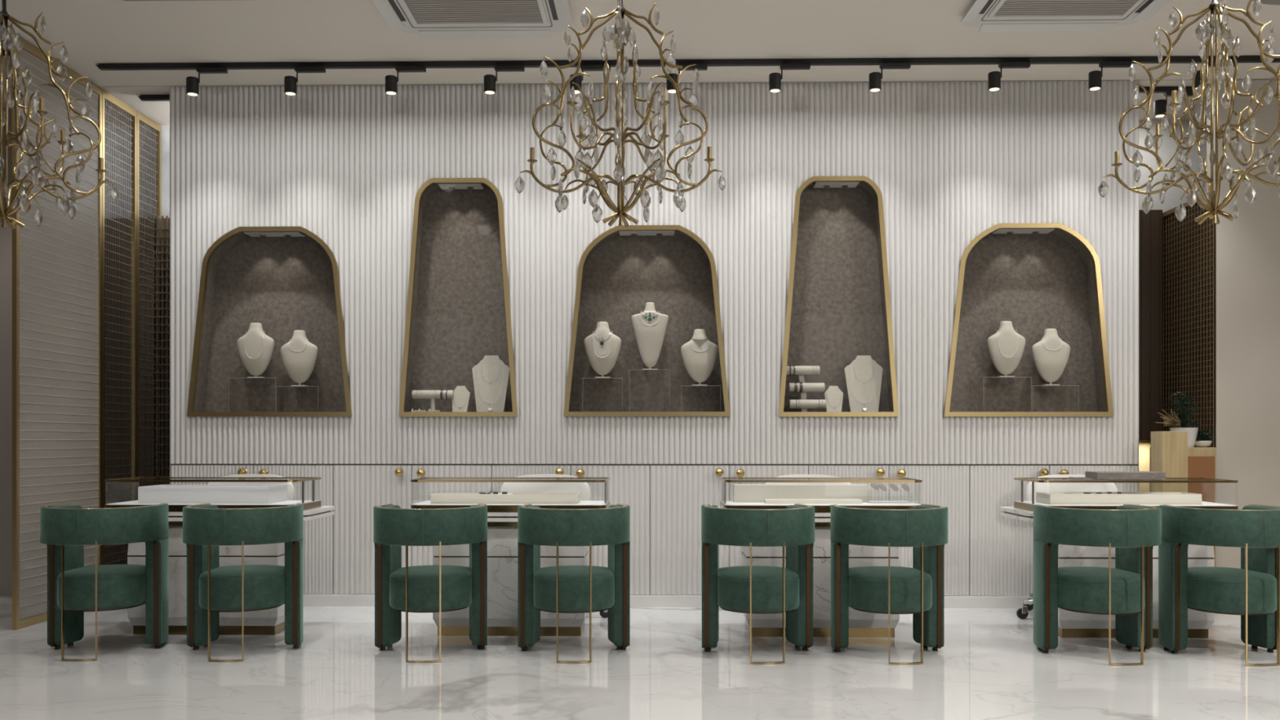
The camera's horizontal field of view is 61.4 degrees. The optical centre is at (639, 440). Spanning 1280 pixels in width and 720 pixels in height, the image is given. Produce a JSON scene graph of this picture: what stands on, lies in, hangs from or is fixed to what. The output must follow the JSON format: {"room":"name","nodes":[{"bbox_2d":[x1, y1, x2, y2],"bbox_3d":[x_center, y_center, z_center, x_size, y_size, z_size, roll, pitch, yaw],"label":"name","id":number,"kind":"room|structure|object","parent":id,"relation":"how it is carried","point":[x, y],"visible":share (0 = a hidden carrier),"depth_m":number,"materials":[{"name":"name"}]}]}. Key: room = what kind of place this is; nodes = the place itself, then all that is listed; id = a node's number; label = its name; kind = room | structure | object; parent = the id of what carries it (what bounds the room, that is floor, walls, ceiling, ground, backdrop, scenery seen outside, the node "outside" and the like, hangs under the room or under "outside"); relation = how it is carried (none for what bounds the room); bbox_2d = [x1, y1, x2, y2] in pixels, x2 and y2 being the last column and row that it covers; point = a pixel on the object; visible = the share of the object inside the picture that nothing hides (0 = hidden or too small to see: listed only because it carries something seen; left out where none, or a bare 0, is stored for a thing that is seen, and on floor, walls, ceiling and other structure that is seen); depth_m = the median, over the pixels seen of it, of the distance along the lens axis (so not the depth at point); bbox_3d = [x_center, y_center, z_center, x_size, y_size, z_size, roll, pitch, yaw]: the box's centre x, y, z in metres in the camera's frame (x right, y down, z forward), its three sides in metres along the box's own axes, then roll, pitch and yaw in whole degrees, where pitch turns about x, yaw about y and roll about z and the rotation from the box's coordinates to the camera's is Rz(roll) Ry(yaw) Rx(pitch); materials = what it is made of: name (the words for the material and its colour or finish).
{"room":"shop","nodes":[
{"label":"shop","id":0,"kind":"room"},
{"bbox_2d":[0,106,12,595],"bbox_3d":[-5.666,-0.615,7.560,3.380,3.390,0.100,0,0,1],"label":"panel frame","id":1,"kind":"structure","parent":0,"point":[6,233],"depth_m":7.49,"materials":[{"name":"beige paint"}]},
{"bbox_2d":[0,595,1279,719],"bbox_3d":[0.039,1.130,2.025,15.000,0.100,12.050,0,0,1],"label":"floor","id":2,"kind":"structure","parent":0,"point":[988,665],"depth_m":4.94,"materials":[{"name":"white stone"}]},
{"bbox_2d":[12,38,102,630],"bbox_3d":[-3.549,-0.612,6.599,0.026,3.384,0.940,0,0,1],"label":"lattice panel","id":3,"kind":"object","parent":2,"relation":"on","point":[57,264],"visible":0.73,"depth_m":6.50,"materials":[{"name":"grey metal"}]},
{"bbox_2d":[40,502,168,661],"bbox_3d":[-2.756,0.708,5.524,0.571,0.745,0.546,0,0,1],"label":"tub chair","id":4,"kind":"object","parent":2,"relation":"on","point":[74,588],"visible":1,"depth_m":5.43,"materials":[{"name":"green fabric"}]},
{"bbox_2d":[102,88,137,564],"bbox_3d":[-3.535,-0.612,7.307,0.026,3.384,0.465,0,0,1],"label":"lattice panel","id":5,"kind":"object","parent":2,"relation":"on","point":[108,97],"visible":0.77,"depth_m":7.33,"materials":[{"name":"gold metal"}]},
{"bbox_2d":[137,111,161,500],"bbox_3d":[-3.527,-0.612,7.727,0.026,3.384,0.365,0,0,1],"label":"lattice panel","id":6,"kind":"object","parent":2,"relation":"on","point":[144,120],"visible":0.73,"depth_m":7.71,"materials":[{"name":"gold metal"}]},
{"bbox_2d":[140,215,169,486],"bbox_3d":[-3.185,-0.275,7.836,0.930,2.710,0.018,0,0,1],"label":"wall","id":7,"kind":"structure","parent":2,"relation":"on","point":[157,228],"depth_m":7.84,"materials":[{"name":"brown"}]},
{"bbox_2d":[127,506,334,635],"bbox_3d":[-2.412,0.737,6.175,1.170,0.687,0.535,0,0,1],"label":"display table","id":8,"kind":"object","parent":2,"relation":"on","point":[271,621],"visible":0.21,"depth_m":5.96,"materials":[{"name":"white stone"}]},
{"bbox_2d":[104,476,320,511],"bbox_3d":[-2.413,0.305,6.117,1.080,0.174,0.424,0,0,1],"label":"glass showcase","id":9,"kind":"object","parent":8,"relation":"on","point":[308,504],"visible":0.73,"depth_m":5.95,"materials":[{"name":"clear glass"}]},
{"bbox_2d":[137,484,287,503],"bbox_3d":[-2.423,0.306,6.138,0.732,0.093,0.300,0,0,1],"label":"display tray","id":10,"kind":"object","parent":9,"relation":"on","point":[156,494],"visible":1,"depth_m":5.99,"materials":[{"name":"white fabric"}]},
{"bbox_2d":[182,502,303,662],"bbox_3d":[-2.035,0.708,5.510,0.571,0.745,0.546,0,0,1],"label":"tub chair","id":11,"kind":"object","parent":2,"relation":"on","point":[212,589],"visible":1,"depth_m":5.38,"materials":[{"name":"green fabric"}]},
{"bbox_2d":[207,474,294,500],"bbox_3d":[-2.551,0.649,6.641,0.707,0.862,0.610,0,0,1],"label":"office chair","id":12,"kind":"object","parent":2,"relation":"on","point":[291,489],"visible":0.07,"depth_m":6.85,"materials":[{"name":"white leather"}]},
{"bbox_2d":[170,465,333,594],"bbox_3d":[-2.537,0.585,7.015,1.067,0.840,0.130,0,0,1],"label":"base cabinet","id":13,"kind":"object","parent":2,"relation":"on","point":[317,539],"visible":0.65,"depth_m":7.03,"materials":[{"name":"grey"}]},
{"bbox_2d":[333,465,491,594],"bbox_3d":[-1.484,0.585,6.995,1.032,0.840,0.130,0,0,1],"label":"base cabinet","id":14,"kind":"object","parent":2,"relation":"on","point":[357,489],"visible":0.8,"depth_m":7.02,"materials":[{"name":"grey"}]},
{"bbox_2d":[373,503,487,662],"bbox_3d":[-1.069,0.708,5.491,0.571,0.745,0.546,0,0,1],"label":"tub chair","id":15,"kind":"object","parent":2,"relation":"on","point":[428,588],"visible":1,"depth_m":5.35,"materials":[{"name":"green fabric"}]},
{"bbox_2d":[432,511,588,635],"bbox_3d":[-0.717,0.737,6.142,1.170,0.687,0.535,0,0,1],"label":"display table","id":16,"kind":"object","parent":2,"relation":"on","point":[502,526],"visible":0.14,"depth_m":5.92,"materials":[{"name":"stone"}]},
{"bbox_2d":[410,477,609,511],"bbox_3d":[-0.718,0.305,6.085,1.080,0.174,0.424,0,0,1],"label":"glass showcase","id":17,"kind":"object","parent":16,"relation":"on","point":[426,504],"visible":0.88,"depth_m":5.88,"materials":[{"name":"clear glass"}]},
{"bbox_2d":[431,493,580,503],"bbox_3d":[-0.749,0.327,6.045,0.811,0.052,0.200,0,0,1],"label":"tray","id":18,"kind":"object","parent":17,"relation":"in","point":[437,498],"visible":0.98,"depth_m":5.95,"materials":[{"name":"grey fabric"}]},
{"bbox_2d":[500,474,608,617],"bbox_3d":[-0.533,0.649,6.602,0.707,0.862,0.610,0,0,1],"label":"office chair","id":19,"kind":"object","parent":2,"relation":"on","point":[583,488],"visible":0.11,"depth_m":6.81,"materials":[{"name":"white leather"}]},
{"bbox_2d":[492,465,649,595],"bbox_3d":[-0.451,0.585,6.975,1.026,0.840,0.130,0,0,1],"label":"base cabinet","id":20,"kind":"object","parent":2,"relation":"on","point":[628,485],"visible":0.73,"depth_m":6.99,"materials":[{"name":"grey"}]},
{"bbox_2d":[517,503,630,662],"bbox_3d":[-0.336,0.708,5.477,0.571,0.745,0.546,0,0,1],"label":"tub chair","id":21,"kind":"object","parent":2,"relation":"on","point":[590,588],"visible":1,"depth_m":5.33,"materials":[{"name":"green fabric"}]},
{"bbox_2d":[650,465,808,595],"bbox_3d":[0.577,0.585,6.955,1.020,0.840,0.130,0,0,1],"label":"base cabinet","id":22,"kind":"object","parent":2,"relation":"on","point":[678,493],"visible":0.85,"depth_m":6.98,"materials":[{"name":"grey"}]},
{"bbox_2d":[701,503,814,663],"bbox_3d":[0.599,0.708,5.459,0.571,0.745,0.546,0,0,1],"label":"tub chair","id":23,"kind":"object","parent":2,"relation":"on","point":[752,589],"visible":1,"depth_m":5.31,"materials":[{"name":"green fabric"}]},
{"bbox_2d":[765,474,850,484],"bbox_3d":[0.987,0.649,6.573,0.707,0.862,0.610,0,0,1],"label":"office chair","id":24,"kind":"object","parent":2,"relation":"on","point":[793,475],"visible":0.04,"depth_m":6.79,"materials":[{"name":"white leather"}]},
{"bbox_2d":[717,506,899,637],"bbox_3d":[1.002,0.737,6.109,1.170,0.687,0.535,0,0,1],"label":"display table","id":25,"kind":"object","parent":2,"relation":"on","point":[861,624],"visible":0.19,"depth_m":5.89,"materials":[{"name":"stone"}]},
{"bbox_2d":[720,477,922,512],"bbox_3d":[1.001,0.305,6.052,1.080,0.174,0.424,0,0,1],"label":"glass showcase","id":26,"kind":"object","parent":25,"relation":"on","point":[819,508],"visible":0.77,"depth_m":5.86,"materials":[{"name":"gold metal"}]},
{"bbox_2d":[733,484,868,502],"bbox_3d":[0.914,0.304,6.154,0.760,0.098,0.100,0,0,1],"label":"display riser","id":27,"kind":"object","parent":26,"relation":"on","point":[741,492],"visible":0.96,"depth_m":6.11,"materials":[{"name":"grey"}]},
{"bbox_2d":[764,498,862,503],"bbox_3d":[0.965,0.342,6.018,0.533,0.022,0.090,0,0,1],"label":"tray","id":28,"kind":"object","parent":26,"relation":"on","point":[766,500],"visible":1,"depth_m":5.97,"materials":[{"name":"grey fabric"}]},
{"bbox_2d":[830,503,947,664],"bbox_3d":[1.263,0.708,5.447,0.571,0.745,0.546,0,0,1],"label":"tub chair","id":29,"kind":"object","parent":2,"relation":"on","point":[918,590],"visible":1,"depth_m":5.31,"materials":[{"name":"green fabric"}]},
{"bbox_2d":[808,465,968,595],"bbox_3d":[1.607,0.585,6.935,1.032,0.840,0.130,0,0,1],"label":"base cabinet","id":30,"kind":"object","parent":2,"relation":"on","point":[946,486],"visible":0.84,"depth_m":6.95,"materials":[{"name":"grey"}]},
{"bbox_2d":[968,465,1138,595],"bbox_3d":[2.665,0.585,6.915,1.077,0.840,0.130,0,0,1],"label":"base cabinet","id":31,"kind":"object","parent":2,"relation":"on","point":[1001,548],"visible":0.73,"depth_m":6.94,"materials":[{"name":"grey"}]},
{"bbox_2d":[1016,474,1117,618],"bbox_3d":[2.628,0.649,6.542,0.707,0.862,0.610,0,0,1],"label":"office chair","id":32,"kind":"object","parent":2,"relation":"on","point":[1022,613],"visible":0.27,"depth_m":6.75,"materials":[{"name":"white leather"}]},
{"bbox_2d":[1033,504,1161,665],"bbox_3d":[2.315,0.708,5.426,0.571,0.745,0.546,0,0,1],"label":"tub chair","id":33,"kind":"object","parent":2,"relation":"on","point":[1124,591],"visible":1,"depth_m":5.31,"materials":[{"name":"green fabric"}]},
{"bbox_2d":[1000,506,1214,638],"bbox_3d":[2.702,0.737,6.077,1.170,0.687,0.535,0,0,1],"label":"display table","id":34,"kind":"object","parent":2,"relation":"on","point":[1070,624],"visible":0.23,"depth_m":5.86,"materials":[{"name":"stone"}]},
{"bbox_2d":[1013,477,1238,511],"bbox_3d":[2.701,0.305,6.019,1.080,0.174,0.424,0,0,1],"label":"glass showcase","id":35,"kind":"object","parent":34,"relation":"on","point":[1026,505],"visible":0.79,"depth_m":5.86,"materials":[{"name":"clear glass"}]},
{"bbox_2d":[1035,492,1201,504],"bbox_3d":[2.653,0.324,5.990,0.822,0.058,0.220,0,0,1],"label":"tray","id":36,"kind":"object","parent":35,"relation":"in","point":[1048,498],"visible":0.99,"depth_m":5.88,"materials":[{"name":"grey"}]},
{"bbox_2d":[1084,471,1165,479],"bbox_3d":[2.704,0.198,6.014,0.373,0.040,0.170,0,0,1],"label":"box","id":37,"kind":"object","parent":35,"relation":"on","point":[1093,474],"visible":0.91,"depth_m":5.93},
{"bbox_2d":[1151,431,1187,493],"bbox_3d":[3.307,0.513,6.738,0.157,1.134,0.160,0,0,1],"label":"pedestal","id":38,"kind":"object","parent":2,"relation":"on","point":[1169,449],"visible":0.4,"depth_m":6.66,"materials":[{"name":"beige wood"}]},
{"bbox_2d":[1149,447,1216,567],"bbox_3d":[3.486,0.564,6.927,0.319,1.032,0.224,0,0,1],"label":"base cabinet","id":39,"kind":"object","parent":2,"relation":"on","point":[1202,461],"visible":0.27,"depth_m":6.82,"materials":[{"name":"brown wood"}]},
{"bbox_2d":[1155,391,1199,447],"bbox_3d":[3.463,-0.132,6.923,0.284,0.359,0.188,0,0,1],"label":"potted plant","id":40,"kind":"object","parent":39,"relation":"on","point":[1175,421],"visible":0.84,"depth_m":6.89,"materials":[{"name":"green plant"}]},
{"bbox_2d":[1194,429,1213,447],"bbox_3d":[3.593,-0.010,6.894,0.135,0.116,0.119,0,0,10],"label":"potted plant","id":41,"kind":"object","parent":39,"relation":"on","point":[1202,442],"visible":0.99,"depth_m":6.86,"materials":[{"name":"green plant"}]},
{"bbox_2d":[1162,190,1214,447],"bbox_3d":[3.683,-0.260,7.337,0.024,2.680,0.855,0,0,1],"label":"lattice screen","id":42,"kind":"object","parent":2,"relation":"on","point":[1167,213],"visible":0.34,"depth_m":7.23,"materials":[{"name":"brown metal"}]},
{"bbox_2d":[1162,195,1216,447],"bbox_3d":[3.700,-0.250,7.341,0.002,2.660,0.859,0,0,1],"label":"panel","id":43,"kind":"object","parent":2,"relation":"on","point":[1196,204],"visible":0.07,"depth_m":7.24,"materials":[{"name":"brown wood"}]},
{"bbox_2d":[1158,504,1279,666],"bbox_3d":[2.963,0.708,5.414,0.571,0.745,0.546,0,0,1],"label":"tub chair","id":44,"kind":"object","parent":2,"relation":"on","point":[1251,591],"visible":0.97,"depth_m":5.33,"materials":[{"name":"green fabric"}]},
{"bbox_2d":[0,0,1279,125],"bbox_3d":[0.039,-2.360,2.025,15.000,0.100,12.050,0,0,1],"label":"ceiling","id":45,"kind":"structure","parent":0,"point":[93,33],"depth_m":6.27,"materials":[{"name":"beige paint"}]},
{"bbox_2d":[0,0,119,229],"bbox_3d":[-2.741,-1.613,4.658,0.758,1.392,0.718,0,0,32],"label":"chandelier","id":46,"kind":"object","parent":45,"relation":"hanging from","point":[8,37],"visible":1,"depth_m":4.70,"materials":[{"name":"gold metal"}]},
{"bbox_2d":[137,94,169,101],"bbox_3d":[-3.103,-2.292,7.221,0.520,0.033,0.036,0,0,1],"label":"track","id":47,"kind":"object","parent":45,"relation":"attached to","point":[143,97],"visible":0.5,"depth_m":7.21,"materials":[{"name":"black metal"}]},
{"bbox_2d":[371,0,573,39],"bbox_3d":[-0.878,-2.287,5.578,1.007,0.045,1.007,0,0,1],"label":"air conditioner","id":48,"kind":"object","parent":45,"relation":"attached to","point":[430,19],"depth_m":5.81,"materials":[{"name":"white plastic"}]},
{"bbox_2d":[387,0,406,21],"bbox_3d":[-1.305,-2.283,5.586,0.052,0.001,0.580,0,0,1],"label":"outlet","id":49,"kind":"object","parent":48,"relation":"attached to","point":[396,12],"depth_m":5.74,"materials":[{"name":"black metal"}]},
{"bbox_2d":[398,0,547,26],"bbox_3d":[-0.878,-2.279,5.560,0.740,0.010,0.705,0,0,1],"label":"ceiling vent","id":50,"kind":"object","parent":48,"relation":"in","point":[416,12],"depth_m":5.74,"materials":[{"name":"grey plastic"}]},
{"bbox_2d":[548,0,558,20],"bbox_3d":[-0.451,-2.283,5.570,0.052,0.001,0.580,0,0,1],"label":"outlet","id":51,"kind":"object","parent":48,"relation":"attached to","point":[553,4],"depth_m":5.72,"materials":[{"name":"black metal"}]},
{"bbox_2d":[515,0,725,226],"bbox_3d":[-0.077,-1.613,4.605,0.718,1.392,0.758,0,0,-38],"label":"chandelier","id":52,"kind":"object","parent":45,"relation":"hanging from","point":[620,33],"visible":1,"depth_m":4.59,"materials":[{"name":"gold metal"}]},
{"bbox_2d":[96,55,1279,70],"bbox_3d":[0.619,-2.292,6.549,7.916,0.033,0.036,0,0,1],"label":"track","id":53,"kind":"object","parent":45,"relation":"attached to","point":[1241,59],"visible":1,"depth_m":6.54,"materials":[{"name":"black metal"}]},
{"bbox_2d":[186,63,227,96],"bbox_3d":[-2.658,-2.212,6.612,0.248,0.184,0.073,0,0,1],"label":"track spotlight","id":54,"kind":"object","parent":53,"relation":"attached to","point":[192,82],"visible":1,"depth_m":6.59,"materials":[{"name":"black metal"}]},
{"bbox_2d":[284,62,325,95],"bbox_3d":[-2.053,-2.212,6.601,0.248,0.184,0.073,0,0,1],"label":"track spotlight","id":55,"kind":"object","parent":53,"relation":"attached to","point":[290,82],"visible":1,"depth_m":6.58,"materials":[{"name":"black metal"}]},
{"bbox_2d":[385,62,426,94],"bbox_3d":[-1.434,-2.212,6.589,0.248,0.184,0.073,0,0,1],"label":"track spotlight","id":56,"kind":"object","parent":53,"relation":"attached to","point":[391,81],"visible":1,"depth_m":6.57,"materials":[{"name":"black metal"}]},
{"bbox_2d":[484,62,524,93],"bbox_3d":[-0.829,-2.212,6.577,0.248,0.184,0.073,0,0,1],"label":"track spotlight","id":57,"kind":"object","parent":53,"relation":"attached to","point":[490,80],"visible":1,"depth_m":6.56,"materials":[{"name":"black metal"}]},
{"bbox_2d":[569,61,610,93],"bbox_3d":[-0.304,-2.212,6.567,0.248,0.184,0.073,0,0,1],"label":"track spotlight","id":58,"kind":"object","parent":53,"relation":"attached to","point":[578,79],"visible":0.59,"depth_m":6.55,"materials":[{"name":"black metal"}]},
{"bbox_2d":[666,60,707,93],"bbox_3d":[0.285,-2.212,6.556,0.248,0.184,0.073,0,0,1],"label":"track spotlight","id":59,"kind":"object","parent":53,"relation":"attached to","point":[669,86],"visible":0.66,"depth_m":6.54,"materials":[{"name":"black metal"}]},
{"bbox_2d":[768,59,810,92],"bbox_3d":[0.908,-2.212,6.544,0.248,0.184,0.073,0,0,1],"label":"track spotlight","id":60,"kind":"object","parent":53,"relation":"attached to","point":[775,78],"visible":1,"depth_m":6.53,"materials":[{"name":"black metal"}]},
{"bbox_2d":[868,58,911,92],"bbox_3d":[1.512,-2.212,6.532,0.248,0.184,0.073,0,0,1],"label":"track spotlight","id":61,"kind":"object","parent":53,"relation":"attached to","point":[874,77],"visible":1,"depth_m":6.51,"materials":[{"name":"black metal"}]},
{"bbox_2d":[987,57,1030,91],"bbox_3d":[2.231,-2.212,6.518,0.248,0.184,0.073,0,0,1],"label":"track spotlight","id":62,"kind":"object","parent":53,"relation":"attached to","point":[994,77],"visible":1,"depth_m":6.50,"materials":[{"name":"black metal"}]},
{"bbox_2d":[1088,57,1131,90],"bbox_3d":[2.835,-2.212,6.507,0.248,0.184,0.073,0,0,1],"label":"track spotlight","id":63,"kind":"object","parent":53,"relation":"attached to","point":[1095,77],"visible":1,"depth_m":6.49,"materials":[{"name":"black metal"}]},
{"bbox_2d":[960,0,1172,32],"bbox_3d":[2.236,-2.287,5.478,1.007,0.045,1.007,0,0,1],"label":"ceiling vent","id":64,"kind":"object","parent":45,"relation":"attached to","point":[991,15],"depth_m":5.77,"materials":[{"name":"grey plastic"}]},
{"bbox_2d":[978,0,993,13],"bbox_3d":[1.809,-2.283,5.486,0.052,0.001,0.580,0,0,1],"label":"outlet","id":65,"kind":"object","parent":64,"relation":"attached to","point":[985,6],"depth_m":5.67,"materials":[{"name":"black metal"}]},
{"bbox_2d":[1134,0,1153,13],"bbox_3d":[2.663,-2.283,5.470,0.052,0.001,0.580,0,0,1],"label":"outlet","id":66,"kind":"object","parent":64,"relation":"attached to","point":[1146,6],"depth_m":5.68,"materials":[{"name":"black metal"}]},
{"bbox_2d":[1138,86,1191,93],"bbox_3d":[4.514,-2.292,7.035,3.244,0.033,0.036,0,0,1],"label":"track","id":67,"kind":"object","parent":45,"relation":"attached to","point":[1157,89],"visible":0.02,"depth_m":7.04,"materials":[{"name":"black metal"}]},
{"bbox_2d":[1154,87,1193,117],"bbox_3d":[3.493,-2.212,7.054,0.248,0.184,0.073,0,0,1],"label":"track spotlight","id":68,"kind":"object","parent":67,"relation":"attached to","point":[1160,105],"visible":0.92,"depth_m":7.04,"materials":[{"name":"black metal"}]},
{"bbox_2d":[1097,0,1279,224],"bbox_3d":[2.433,-1.613,4.555,0.718,1.392,0.758,0,0,-20],"label":"chandelier","id":69,"kind":"object","parent":45,"relation":"hanging from","point":[1206,29],"visible":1,"depth_m":4.54,"materials":[{"name":"gold metal"}]},
{"bbox_2d":[104,120,1206,564],"bbox_3d":[1.501,-0.615,7.873,12.300,3.390,0.100,0,0,1],"label":"wall","id":70,"kind":"structure","parent":0,"point":[104,218],"depth_m":7.92,"materials":[{"name":"brown paint"}]},
{"bbox_2d":[1138,209,1162,439],"bbox_3d":[3.438,-0.810,7.682,0.480,1.620,0.206,0,0,1],"label":"wall panel","id":71,"kind":"object","parent":70,"relation":"attached to","point":[1150,224],"visible":0.29,"depth_m":7.58,"materials":[{"name":"brown wood"}]},
{"bbox_2d":[169,79,1279,568],"bbox_3d":[2.280,-0.615,7.088,10.713,3.390,0.300,0,0,1],"label":"wall","id":72,"kind":"structure","parent":0,"point":[950,162],"depth_m":6.98,"materials":[{"name":"grey paint"}]},
{"bbox_2d":[186,226,351,416],"bbox_3d":[-2.412,-0.771,7.118,1.081,1.236,0.208,0,0,1],"label":"display niche","id":73,"kind":"object","parent":72,"relation":"attached to","point":[285,280],"visible":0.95,"depth_m":7.22,"materials":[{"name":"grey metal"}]},
{"bbox_2d":[228,377,275,412],"bbox_3d":[-2.540,-0.288,7.130,0.309,0.241,0.131,0,0,1],"label":"acrylic riser","id":74,"kind":"object","parent":73,"relation":"in","point":[228,378],"visible":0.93,"depth_m":7.06,"materials":[{"name":"beige"}]},
{"bbox_2d":[236,322,274,377],"bbox_3d":[-2.540,-0.592,7.125,0.246,0.364,0.086,0,0,1],"label":"bust","id":75,"kind":"object","parent":74,"relation":"on","point":[253,340],"visible":1,"depth_m":7.09,"materials":[{"name":"beige fabric"}]},
{"bbox_2d":[275,386,318,412],"bbox_3d":[-2.244,-0.260,7.124,0.280,0.185,0.131,0,0,1],"label":"acrylic riser","id":76,"kind":"object","parent":73,"relation":"in","point":[276,386],"visible":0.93,"depth_m":7.06,"materials":[{"name":"beige"}]},
{"bbox_2d":[280,329,318,386],"bbox_3d":[-2.249,-0.540,7.120,0.246,0.370,0.086,0,0,1],"label":"bust","id":77,"kind":"object","parent":76,"relation":"on","point":[300,365],"visible":1,"depth_m":7.09,"materials":[{"name":"beige fabric"}]},
{"bbox_2d":[398,177,517,416],"bbox_3d":[-1.178,-0.926,7.094,0.774,1.547,0.208,0,0,1],"label":"display niche","id":78,"kind":"object","parent":72,"relation":"attached to","point":[458,307],"visible":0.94,"depth_m":7.19,"materials":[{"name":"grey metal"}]},
{"bbox_2d":[411,390,453,410],"bbox_3d":[-1.366,-0.247,7.110,0.271,0.162,0.065,0,0,1],"label":"stand","id":79,"kind":"object","parent":78,"relation":"in","point":[432,395],"visible":0.72,"depth_m":7.08,"materials":[{"name":"fabric"}]},
{"bbox_2d":[451,386,470,412],"bbox_3d":[-1.181,-0.269,7.123,0.123,0.175,0.088,0,0,1],"label":"stand","id":80,"kind":"object","parent":78,"relation":"in","point":[460,393],"visible":0.89,"depth_m":7.09,"materials":[{"name":"fabric"}]},
{"bbox_2d":[471,355,509,412],"bbox_3d":[-0.983,-0.369,7.120,0.250,0.376,0.087,0,0,1],"label":"stand","id":81,"kind":"object","parent":78,"relation":"in","point":[490,371],"visible":0.87,"depth_m":7.09,"materials":[{"name":"fabric"}]},
{"bbox_2d":[563,225,729,416],"bbox_3d":[0.045,-0.770,7.070,1.078,1.236,0.208,0,0,1],"label":"display niche","id":82,"kind":"object","parent":72,"relation":"attached to","point":[624,268],"visible":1,"depth_m":7.17,"materials":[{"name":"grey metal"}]},
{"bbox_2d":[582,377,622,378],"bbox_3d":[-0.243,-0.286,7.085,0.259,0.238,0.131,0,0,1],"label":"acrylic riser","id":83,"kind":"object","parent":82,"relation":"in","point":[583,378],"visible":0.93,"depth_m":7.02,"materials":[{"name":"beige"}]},
{"bbox_2d":[583,321,621,377],"bbox_3d":[-0.245,-0.592,7.081,0.246,0.368,0.086,0,0,1],"label":"bust","id":84,"kind":"object","parent":83,"relation":"on","point":[602,366],"visible":0.98,"depth_m":7.05,"materials":[{"name":"beige fabric"}]},
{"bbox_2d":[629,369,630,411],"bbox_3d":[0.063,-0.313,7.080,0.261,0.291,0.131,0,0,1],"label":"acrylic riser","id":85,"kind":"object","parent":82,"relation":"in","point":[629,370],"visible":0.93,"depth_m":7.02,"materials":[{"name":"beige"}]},
{"bbox_2d":[631,302,668,370],"bbox_3d":[0.066,-0.681,7.075,0.246,0.442,0.086,0,0,1],"label":"bust","id":86,"kind":"object","parent":85,"relation":"on","point":[649,337],"visible":0.99,"depth_m":7.05,"materials":[{"name":"beige fabric"}]},
{"bbox_2d":[681,385,720,411],"bbox_3d":[0.398,-0.261,7.073,0.256,0.186,0.131,0,0,1],"label":"acrylic riser","id":87,"kind":"object","parent":82,"relation":"in","point":[682,385],"visible":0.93,"depth_m":7.01,"materials":[{"name":"beige"}]},
{"bbox_2d":[680,328,718,385],"bbox_3d":[0.391,-0.541,7.069,0.246,0.370,0.086,0,0,1],"label":"bust","id":88,"kind":"object","parent":87,"relation":"on","point":[699,366],"visible":0.98,"depth_m":7.04,"materials":[{"name":"beige fabric"}]},
{"bbox_2d":[170,463,1137,595],"bbox_3d":[0.066,0.583,7.022,6.281,0.854,0.035,0,0,1],"label":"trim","id":89,"kind":"structure","parent":72,"relation":"attached to","point":[491,464],"depth_m":7.01,"materials":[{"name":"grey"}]},
{"bbox_2d":[302,594,1033,608],"bbox_3d":[0.066,1.043,7.004,6.289,0.074,0.072,0,0,1],"label":"baseboard","id":90,"kind":"structure","parent":72,"relation":"attached to","point":[344,600],"depth_m":6.96,"materials":[{"name":"white paint"}]},
{"bbox_2d":[777,176,898,416],"bbox_3d":[1.281,-0.925,7.047,0.773,1.548,0.208,0,0,1],"label":"display niche","id":91,"kind":"object","parent":72,"relation":"attached to","point":[838,307],"visible":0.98,"depth_m":7.15,"materials":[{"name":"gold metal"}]},
{"bbox_2d":[786,365,826,412],"bbox_3d":[1.083,-0.325,7.063,0.261,0.321,0.075,0,0,1],"label":"stand","id":92,"kind":"object","parent":91,"relation":"in","point":[803,403],"visible":0.78,"depth_m":7.04,"materials":[{"name":"fabric"}]},
{"bbox_2d":[824,386,843,412],"bbox_3d":[1.270,-0.267,7.076,0.124,0.174,0.088,0,0,1],"label":"stand","id":93,"kind":"object","parent":91,"relation":"in","point":[833,393],"visible":0.89,"depth_m":7.05,"materials":[{"name":"fabric"}]},
{"bbox_2d":[844,355,883,412],"bbox_3d":[1.465,-0.367,7.073,0.252,0.374,0.087,0,0,1],"label":"stand","id":94,"kind":"object","parent":91,"relation":"in","point":[864,366],"visible":0.91,"depth_m":7.05,"materials":[{"name":"fabric"}]},
{"bbox_2d":[942,222,1113,416],"bbox_3d":[2.497,-0.771,7.023,1.080,1.241,0.208,0,0,1],"label":"display niche","id":95,"kind":"object","parent":72,"relation":"attached to","point":[1037,277],"visible":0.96,"depth_m":7.12,"materials":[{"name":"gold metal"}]},
{"bbox_2d":[983,377,1031,411],"bbox_3d":[2.378,-0.286,7.035,0.310,0.242,0.131,0,0,1],"label":"acrylic riser","id":96,"kind":"object","parent":95,"relation":"in","point":[984,377],"visible":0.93,"depth_m":6.97,"materials":[{"name":"beige"}]},
{"bbox_2d":[986,320,1025,377],"bbox_3d":[2.389,-0.592,7.030,0.246,0.365,0.086,0,0,1],"label":"bust","id":97,"kind":"object","parent":96,"relation":"on","point":[1008,344],"visible":1,"depth_m":7.00,"materials":[{"name":"beige fabric"}]},
{"bbox_2d":[1032,385,1079,411],"bbox_3d":[2.687,-0.259,7.029,0.296,0.187,0.131,0,0,1],"label":"acrylic riser","id":98,"kind":"object","parent":95,"relation":"in","point":[1033,385],"visible":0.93,"depth_m":6.96,"materials":[{"name":"beige"}]},
{"bbox_2d":[1031,328,1070,385],"bbox_3d":[2.678,-0.540,7.025,0.246,0.370,0.086,0,0,1],"label":"bust","id":99,"kind":"object","parent":98,"relation":"on","point":[1050,365],"visible":0.99,"depth_m":6.99,"materials":[{"name":"beige fabric"}]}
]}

